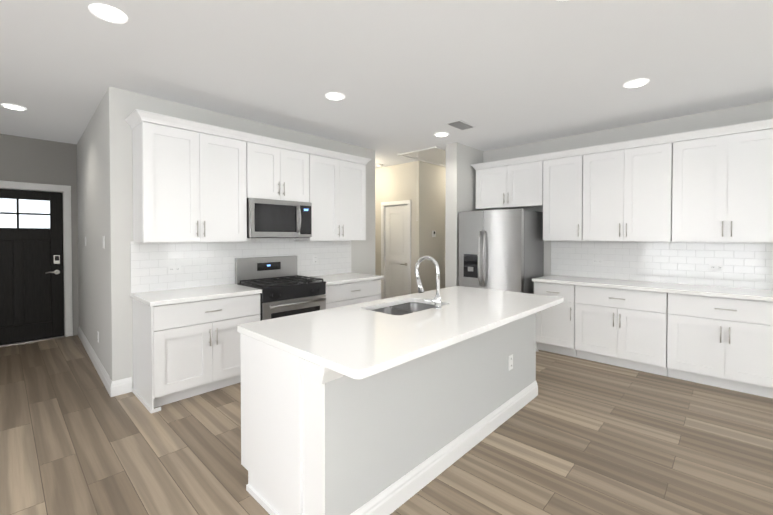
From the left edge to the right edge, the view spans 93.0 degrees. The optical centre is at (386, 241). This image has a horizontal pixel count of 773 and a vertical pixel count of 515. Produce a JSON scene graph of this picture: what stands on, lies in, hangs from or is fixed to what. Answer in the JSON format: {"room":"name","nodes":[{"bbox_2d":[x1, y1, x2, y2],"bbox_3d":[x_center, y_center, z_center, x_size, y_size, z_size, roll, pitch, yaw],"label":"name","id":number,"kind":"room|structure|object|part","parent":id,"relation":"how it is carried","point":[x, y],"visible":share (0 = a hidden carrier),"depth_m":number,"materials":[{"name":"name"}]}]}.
{"room":"kitchen","nodes":[
{"label":"kitchen","id":0,"kind":"room"},
{"bbox_2d":[0,134,78,335],"bbox_3d":[-4.883,-0.022,5.050,0.120,2.780,1.205,1,1,43],"label":"wall","id":1,"kind":"structure","parent":0,"point":[28,160],"depth_m":5.12,"materials":[{"name":"grey paint"}]},
{"bbox_2d":[0,189,63,344],"bbox_3d":[-4.949,0.329,4.936,0.107,2.057,0.912,1,1,43],"label":"door leaf","id":2,"kind":"structure","parent":1,"relation":"in","point":[31,300],"depth_m":5.04,"materials":[{"name":"black wood"}]},
{"bbox_2d":[0,198,49,227],"bbox_3d":[-4.971,-0.381,4.946,0.010,0.390,0.642,1,1,43],"label":"window","id":3,"kind":"structure","parent":2,"relation":"attached to","point":[27,206],"depth_m":5.00,"materials":[{"name":"white glass"}]},
{"bbox_3d":[-4.702,0.327,5.165,0.062,0.272,0.159,1,1,43],"label":"entry door hardware","id":4,"kind":"part","parent":2,"relation":"part of","materials":[{"name":"silver metal"}]},
{"bbox_2d":[0,180,72,336],"bbox_3d":[-4.970,0.284,4.946,0.142,2.170,1.098,1,1,43],"label":"door frame","id":5,"kind":"structure","parent":1,"relation":"attached to","point":[65,190],"depth_m":5.25,"materials":[{"name":"white wood"}]},
{"bbox_2d":[77,93,109,376],"bbox_3d":[-3.490,-0.013,4.411,2.780,2.780,0.216,1,1,43],"label":"wall","id":6,"kind":"structure","parent":0,"point":[92,204],"depth_m":4.06,"materials":[{"name":"white paint"}]},
{"bbox_2d":[85,236,104,248],"bbox_3d":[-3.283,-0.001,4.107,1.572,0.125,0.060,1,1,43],"label":"light switch","id":7,"kind":"object","parent":6,"relation":"attached to","point":[103,238],"visible":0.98,"depth_m":3.56,"materials":[{"name":"white plastic"}]},
{"bbox_2d":[78,326,131,396],"bbox_3d":[-3.469,1.311,4.344,2.902,0.135,0.162,1,1,43],"label":"baseboard","id":8,"kind":"structure","parent":6,"relation":"attached to","point":[118,387],"depth_m":3.49,"materials":[{"name":"white wood"}]},
{"bbox_2d":[106,86,374,387],"bbox_3d":[-1.366,-0.015,4.543,0.120,2.780,3.340,1,1,43],"label":"wall","id":9,"kind":"structure","parent":0,"point":[122,105],"depth_m":3.38,"materials":[{"name":"white paint"}]},
{"bbox_2d":[129,109,248,244],"bbox_3d":[-1.908,-0.563,3.621,0.346,1.122,0.930,1,1,43],"label":"upper cabinet","id":10,"kind":"object","parent":9,"relation":"attached to","point":[196,185],"depth_m":3.44,"materials":[{"name":"white wood"}]},
{"bbox_2d":[130,238,350,292],"bbox_3d":[-1.441,0.206,4.369,0.009,0.514,2.690,1,1,43],"label":"backsplash","id":11,"kind":"structure","parent":9,"relation":"attached to","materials":[{"name":"tile"}]},
{"bbox_2d":[249,133,312,204],"bbox_3d":[-1.318,-0.802,4.239,0.346,0.662,0.776,1,1,43],"label":"upper cabinet","id":12,"kind":"object","parent":9,"relation":"attached to","point":[278,170],"depth_m":4.11,"materials":[{"name":"white wood"}]},
{"bbox_2d":[247,198,311,237],"bbox_3d":[-1.269,-0.256,4.200,0.455,0.420,0.764,1,1,43],"label":"over-the-range microwave","id":13,"kind":"object","parent":12,"relation":"attached to","point":[268,218],"visible":0.9,"depth_m":4.04,"materials":[{"name":"silver metal"}]},
{"bbox_3d":[-0.999,-0.259,4.202,0.065,0.316,0.022,1,1,43],"label":"handle","id":14,"kind":"part","parent":13,"relation":"part of","materials":[{"name":"silver metal"}]},
{"bbox_2d":[293,147,368,240],"bbox_3d":[-0.730,-0.581,4.862,0.346,1.122,0.924,1,1,43],"label":"upper cabinet","id":15,"kind":"object","parent":9,"relation":"attached to","point":[339,179],"depth_m":4.72,"materials":[{"name":"white wood"}]},
{"bbox_2d":[0,335,772,514],"bbox_3d":[-0.166,1.455,2.473,10.900,0.100,10.800,1,1,43],"label":"floor","id":16,"kind":"structure","parent":0,"point":[577,436],"depth_m":2.47,"materials":[{"name":"brown wood"}]},
{"bbox_2d":[0,335,64,346],"bbox_3d":[-4.970,1.363,4.971,0.130,0.012,0.916,1,1,43],"label":"threshold","id":17,"kind":"object","parent":16,"relation":"on","point":[31,341],"visible":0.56,"depth_m":5.01,"materials":[{"name":"silver metal"}]},
{"bbox_2d":[131,293,259,412],"bbox_3d":[-1.811,0.952,3.549,0.616,0.876,0.949,1,1,43],"label":"base cabinet","id":18,"kind":"object","parent":16,"relation":"on","point":[191,349],"depth_m":3.24,"materials":[{"name":"white wood"}]},
{"bbox_2d":[130,285,260,308],"bbox_3d":[-1.804,0.494,3.523,0.652,0.037,0.968,1,1,43],"label":"countertop","id":19,"kind":"structure","parent":18,"relation":"on","point":[203,292],"depth_m":3.39,"materials":[{"name":"white stone"}]},
{"bbox_2d":[235,256,325,320],"bbox_3d":[-1.169,0.781,4.132,0.708,1.200,0.772,1,1,43],"label":"range","id":20,"kind":"object","parent":16,"relation":"on","point":[287,290],"visible":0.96,"depth_m":4.06,"materials":[{"name":"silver metal"}]},
{"bbox_3d":[-0.936,0.649,3.910,0.068,0.026,0.672,1,1,43],"label":"handle","id":21,"kind":"part","parent":20,"relation":"part of","materials":[{"name":"silver metal"}]},
{"bbox_2d":[325,281,380,308],"bbox_3d":[-0.620,0.933,4.803,0.616,0.876,0.939,1,1,43],"label":"base cabinet","id":22,"kind":"object","parent":16,"relation":"on","point":[356,292],"depth_m":4.56,"materials":[{"name":"white wood"}]},
{"bbox_2d":[300,273,380,284],"bbox_3d":[-0.602,0.476,4.790,0.652,0.037,0.958,1,1,43],"label":"countertop","id":23,"kind":"structure","parent":22,"relation":"on","point":[330,278],"depth_m":4.72,"materials":[{"name":"white stone"}]},
{"bbox_2d":[239,312,537,514],"bbox_3d":[0.259,0.964,2.731,0.811,0.876,2.402,1,1,43],"label":"kitchen island","id":24,"kind":"object","parent":16,"relation":"on","point":[387,406],"depth_m":1.95,"materials":[{"name":"grey paint"}]},
{"bbox_2d":[237,286,563,379],"bbox_3d":[0.324,0.507,2.681,1.084,0.037,2.405,1,1,43],"label":"island countertop","id":25,"kind":"structure","parent":24,"relation":"on","point":[357,342],"depth_m":2.13,"materials":[{"name":"white stone"}]},
{"bbox_2d":[373,300,432,315],"bbox_3d":[0.154,0.619,2.806,0.432,0.214,0.672,1,1,43],"label":"sink","id":26,"kind":"object","parent":25,"relation":"in","point":[410,305],"depth_m":3.04,"materials":[{"name":"silver metal"}]},
{"bbox_2d":[413,256,444,307],"bbox_3d":[0.268,0.296,2.705,0.242,0.384,0.181,1,1,43],"label":"faucet","id":27,"kind":"object","parent":25,"relation":"on","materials":[{"name":"silver metal"}]},
{"bbox_2d":[508,354,512,370],"bbox_3d":[0.999,0.968,2.946,0.008,0.115,0.070,1,1,43],"label":"outlet","id":28,"kind":"object","parent":24,"relation":"attached to","point":[510,356],"depth_m":2.94,"materials":[{"name":"white plastic"}]},
{"bbox_2d":[459,209,543,293],"bbox_3d":[1.584,0.471,5.136,0.908,1.790,0.807,1,1,43],"label":"refrigerator","id":29,"kind":"object","parent":16,"relation":"on","point":[502,250],"visible":0.52,"depth_m":4.84,"materials":[{"name":"grey metal"}]},
{"bbox_2d":[471,119,772,398],"bbox_3d":[3.106,0.129,3.831,4.970,2.512,0.652,1,1,43],"label":"kitchen cabinets","id":30,"kind":"object","parent":16,"relation":"on","point":[662,255],"visible":1,"depth_m":3.92,"materials":[{"name":"white wood"}]},
{"bbox_2d":[532,275,772,301],"bbox_3d":[3.478,0.495,3.483,3.945,0.037,0.652,1,1,43],"label":"countertop","id":31,"kind":"structure","parent":30,"relation":"on","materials":[{"name":"white stone"}]},
{"bbox_2d":[0,0,772,168],"bbox_3d":[-0.166,-1.424,2.431,10.900,0.100,10.800,1,1,43],"label":"ceiling","id":32,"kind":"structure","parent":0,"point":[403,76],"depth_m":2.84,"materials":[{"name":"white paint"}]},
{"bbox_2d":[1,103,26,110],"bbox_3d":[-3.844,-1.389,3.786,0.189,0.009,0.189,0,1,-1],"label":"disc","id":33,"kind":"object","parent":32,"relation":"attached to","point":[10,106],"depth_m":3.78,"materials":[{"name":"white plastic"}]},
{"bbox_2d":[89,3,127,23],"bbox_3d":[-1.666,-1.366,2.202,0.189,0.009,0.189,0,1,-1],"label":"recessed light","id":34,"kind":"object","parent":32,"relation":"attached to","point":[108,13],"depth_m":2.19,"materials":[{"name":"white plastic"}]},
{"bbox_2d":[325,92,344,99],"bbox_3d":[-0.491,-1.385,3.498,0.189,0.009,0.189,0,1,-1],"label":"disc","id":35,"kind":"object","parent":32,"relation":"attached to","point":[332,95],"depth_m":3.48,"materials":[{"name":"white plastic"}]},
{"bbox_2d":[398,146,445,166],"bbox_3d":[0.955,-1.419,6.227,0.760,0.022,1.450,1,1,43],"label":"panel","id":36,"kind":"object","parent":32,"relation":"attached to","point":[435,155],"visible":0.56,"depth_m":6.01,"materials":[{"name":"white paint"}]},
{"bbox_2d":[434,132,448,136],"bbox_3d":[0.720,-1.404,4.803,0.189,0.009,0.189,0,1,-1],"label":"disc","id":37,"kind":"object","parent":32,"relation":"attached to","point":[441,134],"depth_m":4.78,"materials":[{"name":"white plastic"}]},
{"bbox_2d":[445,120,475,129],"bbox_3d":[0.893,-1.395,4.404,0.200,0.016,0.360,1,1,43],"label":"ceiling vent","id":38,"kind":"object","parent":32,"relation":"in","point":[460,124],"visible":0.96,"depth_m":4.37,"materials":[{"name":"white metal"}]},
{"bbox_2d":[623,78,648,87],"bbox_3d":[2.177,-1.381,3.200,0.189,0.009,0.189,0,1,-1],"label":"recessed light","id":39,"kind":"object","parent":32,"relation":"attached to","point":[635,83],"depth_m":3.19,"materials":[{"name":"white plastic"}]},
{"bbox_2d":[375,162,413,293],"bbox_3d":[-0.186,-0.055,7.310,1.980,2.780,0.120,1,1,43],"label":"wall","id":40,"kind":"structure","parent":0,"point":[396,182],"depth_m":6.92,"materials":[{"name":"grey paint"}]},
{"bbox_2d":[381,200,410,298],"bbox_3d":[0.209,0.289,6.926,0.744,2.102,0.139,1,1,43],"label":"door frame","id":41,"kind":"structure","parent":40,"relation":"attached to","point":[395,203],"depth_m":7.03,"materials":[{"name":"white wood"}]},
{"bbox_2d":[385,205,407,298],"bbox_3d":[0.207,0.326,6.925,0.596,2.012,0.035,1,1,43],"label":"door leaf","id":42,"kind":"structure","parent":40,"relation":"in","point":[396,247],"depth_m":6.92,"materials":[{"name":"white wood"}]},
{"bbox_2d":[414,161,445,292],"bbox_3d":[1.205,-0.054,7.251,0.120,2.780,1.950,1,1,43],"label":"wall","id":43,"kind":"structure","parent":0,"point":[429,195],"depth_m":6.72,"materials":[{"name":"grey paint"}]},
{"bbox_2d":[445,142,482,287],"bbox_3d":[1.819,-0.040,6.235,0.190,2.780,2.580,1,1,43],"label":"wall","id":44,"kind":"structure","parent":0,"point":[461,181],"depth_m":5.31,"materials":[{"name":"white paint"}]},
{"bbox_2d":[483,100,772,275],"bbox_3d":[3.929,-0.001,3.584,6.520,2.780,0.120,1,1,43],"label":"wall","id":45,"kind":"structure","parent":0,"point":[735,115],"depth_m":4.39,"materials":[{"name":"white paint"}]},
{"bbox_2d":[551,240,772,289],"bbox_3d":[3.701,0.232,3.711,3.940,0.480,0.009,1,1,43],"label":"backsplash","id":46,"kind":"structure","parent":45,"relation":"attached to","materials":[{"name":"tile"}]}
]}

